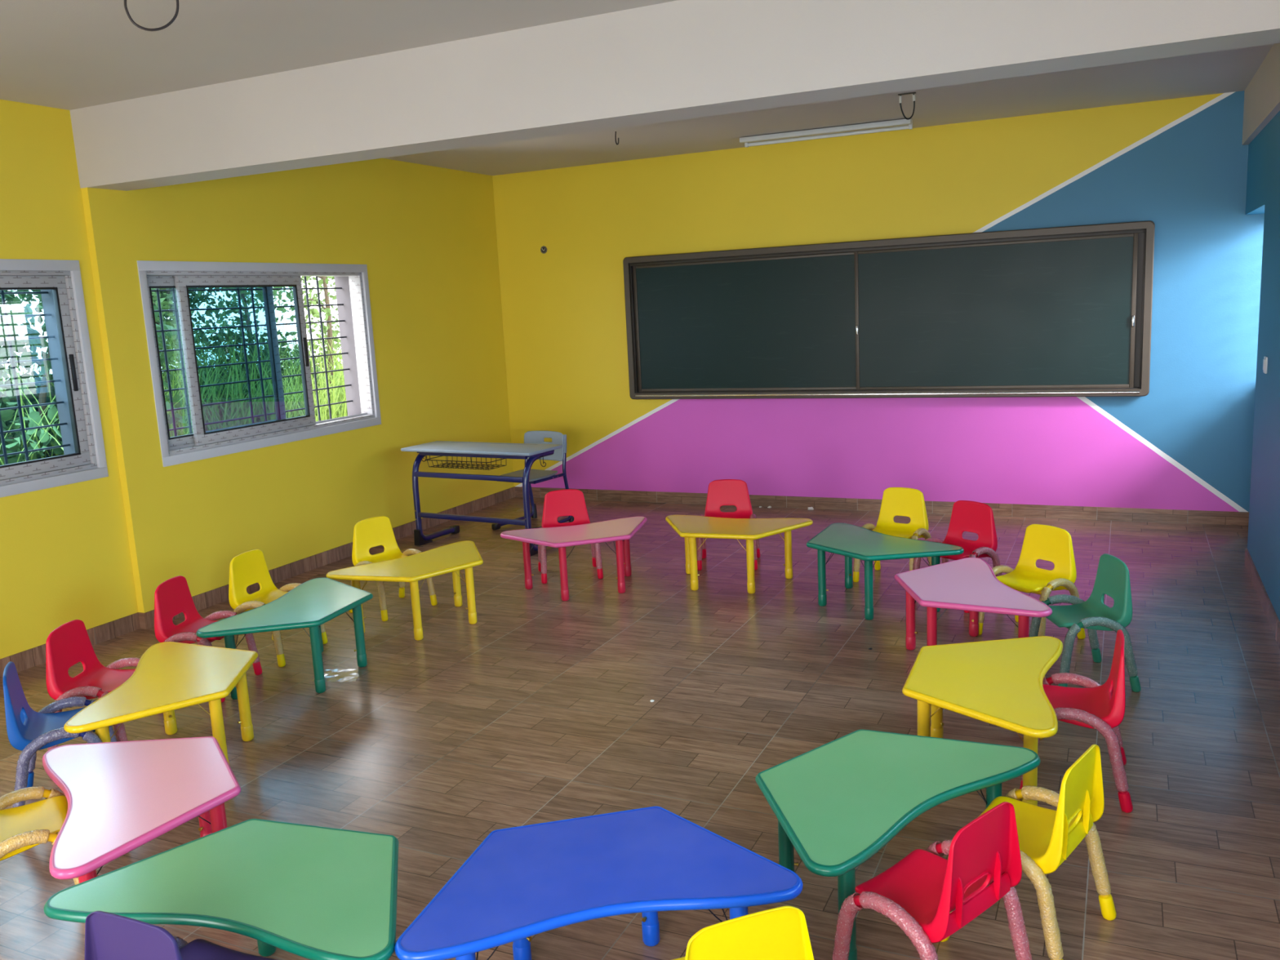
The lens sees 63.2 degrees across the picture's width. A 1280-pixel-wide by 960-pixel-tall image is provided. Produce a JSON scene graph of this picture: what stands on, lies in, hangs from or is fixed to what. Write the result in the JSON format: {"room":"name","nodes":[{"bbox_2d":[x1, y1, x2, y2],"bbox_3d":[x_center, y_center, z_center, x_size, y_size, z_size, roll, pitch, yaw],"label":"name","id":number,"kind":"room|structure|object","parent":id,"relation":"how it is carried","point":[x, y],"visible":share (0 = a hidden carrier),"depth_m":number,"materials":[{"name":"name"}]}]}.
{"room":"classroom","nodes":[
{"label":"classroom","id":0,"kind":"room"},
{"bbox_2d":[0,99,514,658],"bbox_3d":[-3.309,-0.404,5.297,0.250,2.989,9.400,2,11,25],"label":"wall","id":1,"kind":"structure","parent":0,"point":[97,552],"depth_m":6.61,"materials":[{"name":"yellow paint"}]},
{"bbox_2d":[0,258,108,497],"bbox_3d":[-3.546,-0.437,4.908,0.269,1.190,1.976,2,11,25],"label":"window","id":2,"kind":"structure","parent":1,"relation":"in","point":[60,283],"depth_m":5.63,"materials":[{"name":"white paint"}]},
{"bbox_2d":[0,289,70,464],"bbox_3d":[-3.611,-0.440,4.939,0.021,1.088,1.890,2,11,25],"label":"security grille","id":3,"kind":"object","parent":2,"relation":"attached to","point":[51,312],"depth_m":5.69,"materials":[{"name":"black metal"}]},
{"bbox_2d":[0,486,515,678],"bbox_3d":[-3.150,0.926,5.476,0.060,0.096,9.390,2,11,25],"label":"baseboard","id":4,"kind":"structure","parent":1,"relation":"attached to","point":[34,656],"depth_m":6.57,"materials":[{"name":"brown wood"}]},
{"bbox_2d":[136,260,381,466],"bbox_3d":[-2.531,-0.839,6.956,0.269,1.190,1.999,2,11,25],"label":"window","id":5,"kind":"structure","parent":1,"relation":"in","point":[351,281],"depth_m":6.92,"materials":[{"name":"white paint"}]},
{"bbox_2d":[151,275,352,436],"bbox_3d":[-2.597,-0.842,6.986,0.021,1.088,1.913,2,11,25],"label":"security grille","id":6,"kind":"object","parent":5,"relation":"attached to","point":[341,282],"depth_m":7.05,"materials":[{"name":"black metal"}]},
{"bbox_2d":[69,0,1279,191],"bbox_3d":[-0.335,-1.729,4.483,5.862,0.415,0.252,2,11,25],"label":"beam","id":7,"kind":"structure","parent":1,"relation":"attached to","point":[679,60],"depth_m":4.23,"materials":[{"name":"white paint"}]},
{"bbox_2d":[0,0,1273,175],"bbox_3d":[-0.519,-1.877,3.787,6.600,0.150,9.750,2,11,25],"label":"ceiling","id":8,"kind":"structure","parent":0,"point":[68,55],"depth_m":4.80,"materials":[{"name":"white paint"}]},
{"bbox_2d":[124,0,178,31],"bbox_3d":[-1.623,-1.592,3.453,0.169,0.192,0.008,-7,11,-22],"label":"cable","id":9,"kind":"object","parent":8,"relation":"hanging from","point":[174,18],"visible":1,"depth_m":3.46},
{"bbox_2d":[614,131,618,145],"bbox_3d":[-0.158,-2.348,7.140,0.031,0.092,0.014,2,11,25],"label":"cable","id":10,"kind":"object","parent":8,"relation":"hanging from","point":[615,131],"visible":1,"depth_m":7.14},
{"bbox_2d":[739,118,912,147],"bbox_3d":[1.325,-2.493,7.470,1.236,0.062,0.135,1,11,24],"label":"light","id":11,"kind":"object","parent":8,"relation":"attached to","point":[900,122],"visible":0.99,"depth_m":7.44,"materials":[{"name":"white plastic"}]},
{"bbox_2d":[897,92,915,119],"bbox_3d":[1.626,-2.267,6.307,0.105,0.146,0.076,2,11,25],"label":"cable","id":12,"kind":"object","parent":8,"relation":"hanging from","point":[913,93],"visible":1,"depth_m":6.29,"materials":[{"name":"black plastic"}]},
{"bbox_2d":[0,497,1279,959],"bbox_3d":[-0.395,1.118,4.200,6.160,0.120,9.550,2,11,25],"label":"floor","id":13,"kind":"structure","parent":0,"point":[539,709],"depth_m":4.33,"materials":[{"name":"brown wood"}]},
{"bbox_2d":[0,786,79,884],"bbox_3d":[-1.849,1.045,3.088,0.352,0.541,0.401,-9,11,-31],"label":"chair","id":14,"kind":"object","parent":13,"relation":"on","point":[24,828],"visible":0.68,"depth_m":3.12,"materials":[{"name":"yellow plastic"}]},
{"bbox_2d":[3,661,116,808],"bbox_3d":[-2.153,0.927,3.863,0.352,0.541,0.401,-7,11,-24],"label":"chair","id":15,"kind":"object","parent":13,"relation":"on","point":[29,731],"visible":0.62,"depth_m":3.75,"materials":[{"name":"blue plastic"}]},
{"bbox_2d":[45,619,163,751],"bbox_3d":[-2.216,0.854,4.307,0.352,0.541,0.401,-2,10,3],"label":"chair","id":16,"kind":"object","parent":13,"relation":"on","point":[69,644],"visible":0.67,"depth_m":4.26,"materials":[{"name":"red plastic"}]},
{"bbox_2d":[42,736,240,883],"bbox_3d":[-1.516,1.098,3.201,0.508,0.366,0.949,-8,11,-30],"label":"table","id":17,"kind":"object","parent":13,"relation":"on","point":[122,796],"visible":0.78,"depth_m":3.11,"materials":[{"name":"pink plastic"}]},
{"bbox_2d":[63,641,257,764],"bbox_3d":[-1.819,0.952,4.141,0.508,0.366,0.949,-4,10,-6],"label":"table","id":18,"kind":"object","parent":13,"relation":"on","point":[168,677],"visible":0.81,"depth_m":4.02,"materials":[{"name":"yellow plastic"}]},
{"bbox_2d":[84,911,279,959],"bbox_3d":[-0.984,1.138,2.300,0.400,0.541,0.352,1,11,24],"label":"chair","id":19,"kind":"object","parent":13,"relation":"on","point":[108,935],"visible":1,"depth_m":2.17,"materials":[{"name":"purple plastic"}]},
{"bbox_2d":[154,575,262,702],"bbox_3d":[-2.087,0.735,4.967,0.352,0.541,0.401,-2,10,8],"label":"chair","id":20,"kind":"object","parent":13,"relation":"on","point":[172,597],"visible":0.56,"depth_m":4.94,"materials":[{"name":"red plastic"}]},
{"bbox_2d":[43,818,399,959],"bbox_3d":[-0.930,1.167,2.629,0.949,0.366,0.508,0,10,18],"label":"table","id":21,"kind":"object","parent":13,"relation":"on","point":[311,892],"visible":0.91,"depth_m":2.54,"materials":[{"name":"green plastic"}]},
{"bbox_2d":[228,549,327,666],"bbox_3d":[-1.920,0.645,5.440,0.352,0.541,0.401,0,10,18],"label":"chair","id":22,"kind":"object","parent":13,"relation":"on","point":[250,567],"visible":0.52,"depth_m":5.42,"materials":[{"name":"yellow plastic"}]},
{"bbox_2d":[195,577,373,699],"bbox_3d":[-1.630,0.782,5.071,0.508,0.366,0.949,0,10,18],"label":"table","id":23,"kind":"object","parent":13,"relation":"on","point":[316,602],"visible":0.93,"depth_m":4.92,"materials":[{"name":"green plastic"}]},
{"bbox_2d":[349,515,437,621],"bbox_3d":[-1.482,0.501,6.153,0.352,0.541,0.400,5,13,40],"label":"chair","id":24,"kind":"object","parent":13,"relation":"on","point":[368,533],"visible":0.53,"depth_m":6.20,"materials":[{"name":"yellow plastic"}]},
{"bbox_2d":[325,540,483,640],"bbox_3d":[-1.200,0.634,5.810,0.949,0.366,0.508,-12,13,-43],"label":"table","id":25,"kind":"object","parent":13,"relation":"on","point":[453,557],"visible":0.89,"depth_m":5.71,"materials":[{"name":"yellow plastic"}]},
{"bbox_2d":[400,440,562,555],"bbox_3d":[-1.140,0.111,7.731,1.184,0.741,0.479,3,11,30],"label":"school desk","id":26,"kind":"object","parent":13,"relation":"on","point":[442,448],"visible":0.87,"depth_m":7.58,"materials":[{"name":"blue plastic"}]},
{"bbox_2d":[424,455,505,470],"bbox_3d":[-1.294,-0.168,7.750,0.602,0.133,0.245,3,11,30],"label":"wire basket","id":27,"kind":"object","parent":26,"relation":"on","point":[477,465],"depth_m":7.69,"materials":[{"name":"black metal"}]},
{"bbox_2d":[491,430,573,529],"bbox_3d":[-0.869,0.002,8.294,0.448,0.741,0.533,4,12,34],"label":"chair","id":28,"kind":"object","parent":13,"relation":"on","point":[536,476],"visible":0.58,"depth_m":8.34,"materials":[{"name":"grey plastic"}]},
{"bbox_2d":[537,488,603,583],"bbox_3d":[-0.467,0.351,6.731,0.401,0.541,0.352,-4,10,-8],"label":"chair","id":29,"kind":"object","parent":13,"relation":"on","point":[567,502],"visible":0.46,"depth_m":6.82,"materials":[{"name":"red plastic"}]},
{"bbox_2d":[500,515,647,600],"bbox_3d":[-0.342,0.492,6.391,0.949,0.366,0.508,-6,10,-17],"label":"table","id":30,"kind":"object","parent":13,"relation":"on","point":[620,531],"visible":1,"depth_m":6.30,"materials":[{"name":"pink plastic"}]},
{"bbox_2d":[394,806,803,959],"bbox_3d":[-0.111,1.131,2.602,0.949,0.366,0.508,-5,10,-11],"label":"table","id":31,"kind":"object","parent":13,"relation":"on","point":[520,883],"visible":0.95,"depth_m":2.50,"materials":[{"name":"blue plastic"}]},
{"bbox_2d":[696,479,759,570],"bbox_3d":[0.573,0.286,6.813,0.401,0.541,0.352,-1,10,10],"label":"chair","id":32,"kind":"object","parent":13,"relation":"on","point":[721,492],"visible":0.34,"depth_m":6.90,"materials":[{"name":"red plastic"}]},
{"bbox_2d":[665,515,813,593],"bbox_3d":[0.551,0.454,6.357,0.949,0.366,0.508,1,10,21],"label":"table","id":33,"kind":"object","parent":13,"relation":"on","point":[691,527],"visible":1,"depth_m":6.26,"materials":[{"name":"yellow plastic"}]},
{"bbox_2d":[671,905,813,959],"bbox_3d":[0.175,1.096,2.206,0.401,0.541,0.352,-6,10,-19],"label":"chair","id":34,"kind":"object","parent":13,"relation":"on","point":[780,933],"visible":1,"depth_m":2.06,"materials":[{"name":"yellow plastic"}]},
{"bbox_2d":[806,522,964,620],"bbox_3d":[1.270,0.519,5.769,0.508,0.366,0.949,-9,12,-33],"label":"table","id":35,"kind":"object","parent":13,"relation":"on","point":[848,540],"visible":0.92,"depth_m":5.65,"materials":[{"name":"green plastic"}]},
{"bbox_2d":[853,487,931,582],"bbox_3d":[1.530,0.335,6.252,0.401,0.541,0.352,5,12,37],"label":"chair","id":36,"kind":"object","parent":13,"relation":"on","point":[896,501],"visible":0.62,"depth_m":6.29,"materials":[{"name":"yellow plastic"}]},
{"bbox_2d":[755,728,1040,959],"bbox_3d":[0.678,1.025,2.991,0.949,0.366,0.508,-10,12,-37],"label":"table","id":37,"kind":"object","parent":13,"relation":"on","point":[841,801],"visible":0.77,"depth_m":2.92,"materials":[{"name":"green plastic"}]},
{"bbox_2d":[831,801,1032,959],"bbox_3d":[0.713,1.014,2.528,0.401,0.541,0.352,-11,13,-39],"label":"chair","id":38,"kind":"object","parent":13,"relation":"on","point":[918,893],"visible":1,"depth_m":2.46,"materials":[{"name":"red plastic"}]},
{"bbox_2d":[912,500,1002,613],"bbox_3d":[1.764,0.405,5.777,0.352,0.541,0.400,-10,12,-36],"label":"chair","id":39,"kind":"object","parent":13,"relation":"on","point":[975,517],"visible":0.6,"depth_m":5.79,"materials":[{"name":"red plastic"}]},
{"bbox_2d":[893,557,1052,649],"bbox_3d":[1.499,0.663,4.861,0.508,0.366,0.949,-3,10,-1],"label":"table","id":40,"kind":"object","parent":13,"relation":"on","point":[971,584],"visible":0.83,"depth_m":4.73,"materials":[{"name":"pink plastic"}]},
{"bbox_2d":[902,635,1062,805],"bbox_3d":[1.239,0.868,3.746,0.508,0.366,0.949,1,11,23],"label":"table","id":41,"kind":"object","parent":13,"relation":"on","point":[997,682],"visible":0.84,"depth_m":3.63,"materials":[{"name":"yellow plastic"}]},
{"bbox_2d":[941,744,1116,959],"bbox_3d":[1.038,0.955,2.784,0.352,0.541,0.401,6,13,41],"label":"chair","id":42,"kind":"object","parent":13,"relation":"on","point":[1046,837],"visible":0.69,"depth_m":2.73,"materials":[{"name":"yellow plastic"}]},
{"bbox_2d":[978,524,1085,639],"bbox_3d":[1.919,0.510,5.115,0.352,0.541,0.401,-9,11,-32],"label":"chair","id":43,"kind":"object","parent":13,"relation":"on","point":[1054,544],"visible":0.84,"depth_m":5.11,"materials":[{"name":"yellow plastic"}]},
{"bbox_2d":[1019,629,1133,813],"bbox_3d":[1.512,0.790,3.604,0.352,0.541,0.401,1,10,22],"label":"chair","id":44,"kind":"object","parent":13,"relation":"on","point":[1097,706],"visible":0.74,"depth_m":3.48,"materials":[{"name":"red plastic"}]},
{"bbox_2d":[1028,553,1141,692],"bbox_3d":[1.933,0.608,4.546,0.352,0.541,0.401,-3,10,-1],"label":"chair","id":45,"kind":"object","parent":13,"relation":"on","point":[1113,576],"visible":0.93,"depth_m":4.47,"materials":[{"name":"green plastic"}]},
{"bbox_2d":[492,90,1264,511],"bbox_3d":[1.542,-1.158,8.288,6.600,2.989,0.250,2,11,25],"label":"wall","id":46,"kind":"structure","parent":0,"point":[1179,165],"depth_m":7.87,"materials":[{"name":"paint"}]},
{"bbox_2d":[540,245,546,253],"bbox_3d":[-0.846,-2.014,9.087,0.067,0.066,0.023,2,11,25],"label":"junction box","id":47,"kind":"object","parent":46,"relation":"attached to","point":[544,249],"visible":1,"depth_m":9.09,"materials":[{"name":"paint"}]},
{"bbox_2d":[514,486,1248,525],"bbox_3d":[1.540,0.190,8.406,5.970,0.096,0.010,2,11,25],"label":"baseboard","id":48,"kind":"structure","parent":46,"relation":"attached to","point":[1108,513],"depth_m":8.01,"materials":[{"name":"brown wood"}]},
{"bbox_2d":[622,220,1155,399],"bbox_3d":[1.713,-1.230,8.001,4.000,1.193,0.093,2,11,25],"label":"chalkboard","id":49,"kind":"object","parent":46,"relation":"attached to","point":[1066,311],"visible":1,"depth_m":7.87,"materials":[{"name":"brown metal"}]},
{"bbox_2d":[1244,111,1279,621],"bbox_3d":[2.188,-0.239,2.753,0.250,2.989,9.400,2,11,25],"label":"wall","id":50,"kind":"structure","parent":0,"point":[1263,182],"depth_m":5.58,"materials":[{"name":"blue paint"}]},
{"bbox_2d":[1241,43,1279,145],"bbox_3d":[1.993,-1.552,2.589,0.038,0.351,9.400,2,11,25],"label":"beam","id":51,"kind":"structure","parent":50,"relation":"attached to","point":[1262,94],"depth_m":5.83,"materials":[{"name":"white paint"}]},
{"bbox_2d":[1244,547,1279,648],"bbox_3d":[2.209,1.085,3.002,0.170,0.096,9.400,2,11,25],"label":"baseboard","id":52,"kind":"structure","parent":50,"relation":"attached to","point":[1272,617],"depth_m":5.40,"materials":[{"name":"brown wood"}]},
{"bbox_2d":[1262,355,1267,373],"bbox_3d":[3.384,-0.623,5.628,0.015,0.090,0.084,2,11,25],"label":"light switch","id":53,"kind":"object","parent":50,"relation":"attached to","point":[1265,358],"visible":1,"depth_m":5.60,"materials":[{"name":"white plastic"}]},
{"label":"outside","id":54,"kind":"structure","parent":0,"visible":0},
{"bbox_2d":[0,374,270,393],"bbox_3d":[-2.189,0.984,7.510,80.000,0.100,55.000,2,11,25],"label":"ground","id":55,"kind":"structure","parent":54,"point":[198,375],"depth_m":44.32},
{"bbox_2d":[0,289,44,359],"bbox_3d":[-5.647,-0.840,8.838,2.352,3.391,3.244,-4,10,-7],"label":"tree","id":56,"kind":"object","parent":55,"relation":"on","point":[15,302],"visible":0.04,"depth_m":8.64,"materials":[{"name":"green plant"}]},
{"bbox_2d":[0,291,196,465],"bbox_3d":[-4.513,-0.273,8.102,2.171,2.782,2.016,-9,11,-30],"label":"bush","id":57,"kind":"object","parent":55,"relation":"on","point":[41,393],"visible":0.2,"depth_m":7.90,"materials":[{"name":"green plant"}]},
{"bbox_2d":[25,288,217,436],"bbox_3d":[-4.938,-0.844,9.542,2.426,3.096,2.210,-8,11,-26],"label":"tree","id":58,"kind":"object","parent":55,"relation":"on","point":[166,304],"visible":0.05,"depth_m":9.91,"materials":[{"name":"green plant"}]},
{"bbox_2d":[0,315,347,465],"bbox_3d":[-4.761,-0.710,11.429,6.125,2.160,12.448,2,11,25],"label":"grass","id":59,"kind":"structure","parent":55,"relation":"on","point":[292,403],"depth_m":10.25,"materials":[{"name":"green plant"}]},
{"bbox_2d":[21,287,327,423],"bbox_3d":[-4.962,-1.389,11.802,2.875,3.410,2.857,2,11,25],"label":"tree","id":60,"kind":"object","parent":55,"relation":"on","point":[200,317],"visible":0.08,"depth_m":11.77,"materials":[{"name":"green plant"}]},
{"bbox_2d":[151,287,303,431],"bbox_3d":[-4.868,-1.321,10.763,2.789,3.611,2.422,-8,11,-27],"label":"tree","id":61,"kind":"object","parent":55,"relation":"on","point":[202,297],"visible":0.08,"depth_m":10.61,"materials":[{"name":"green plant"}]},
{"bbox_2d":[165,275,315,399],"bbox_3d":[-5.289,-2.040,14.137,2.613,3.932,2.263,2,11,25],"label":"tree","id":62,"kind":"object","parent":55,"relation":"on","point":[244,295],"visible":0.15,"depth_m":14.06,"materials":[{"name":"green plant"}]},
{"bbox_2d":[257,275,346,417],"bbox_3d":[-3.687,-1.676,12.347,1.735,3.659,1.869,-3,10,1],"label":"tree","id":63,"kind":"object","parent":55,"relation":"on","point":[324,280],"visible":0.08,"depth_m":12.14,"materials":[{"name":"green plant"}]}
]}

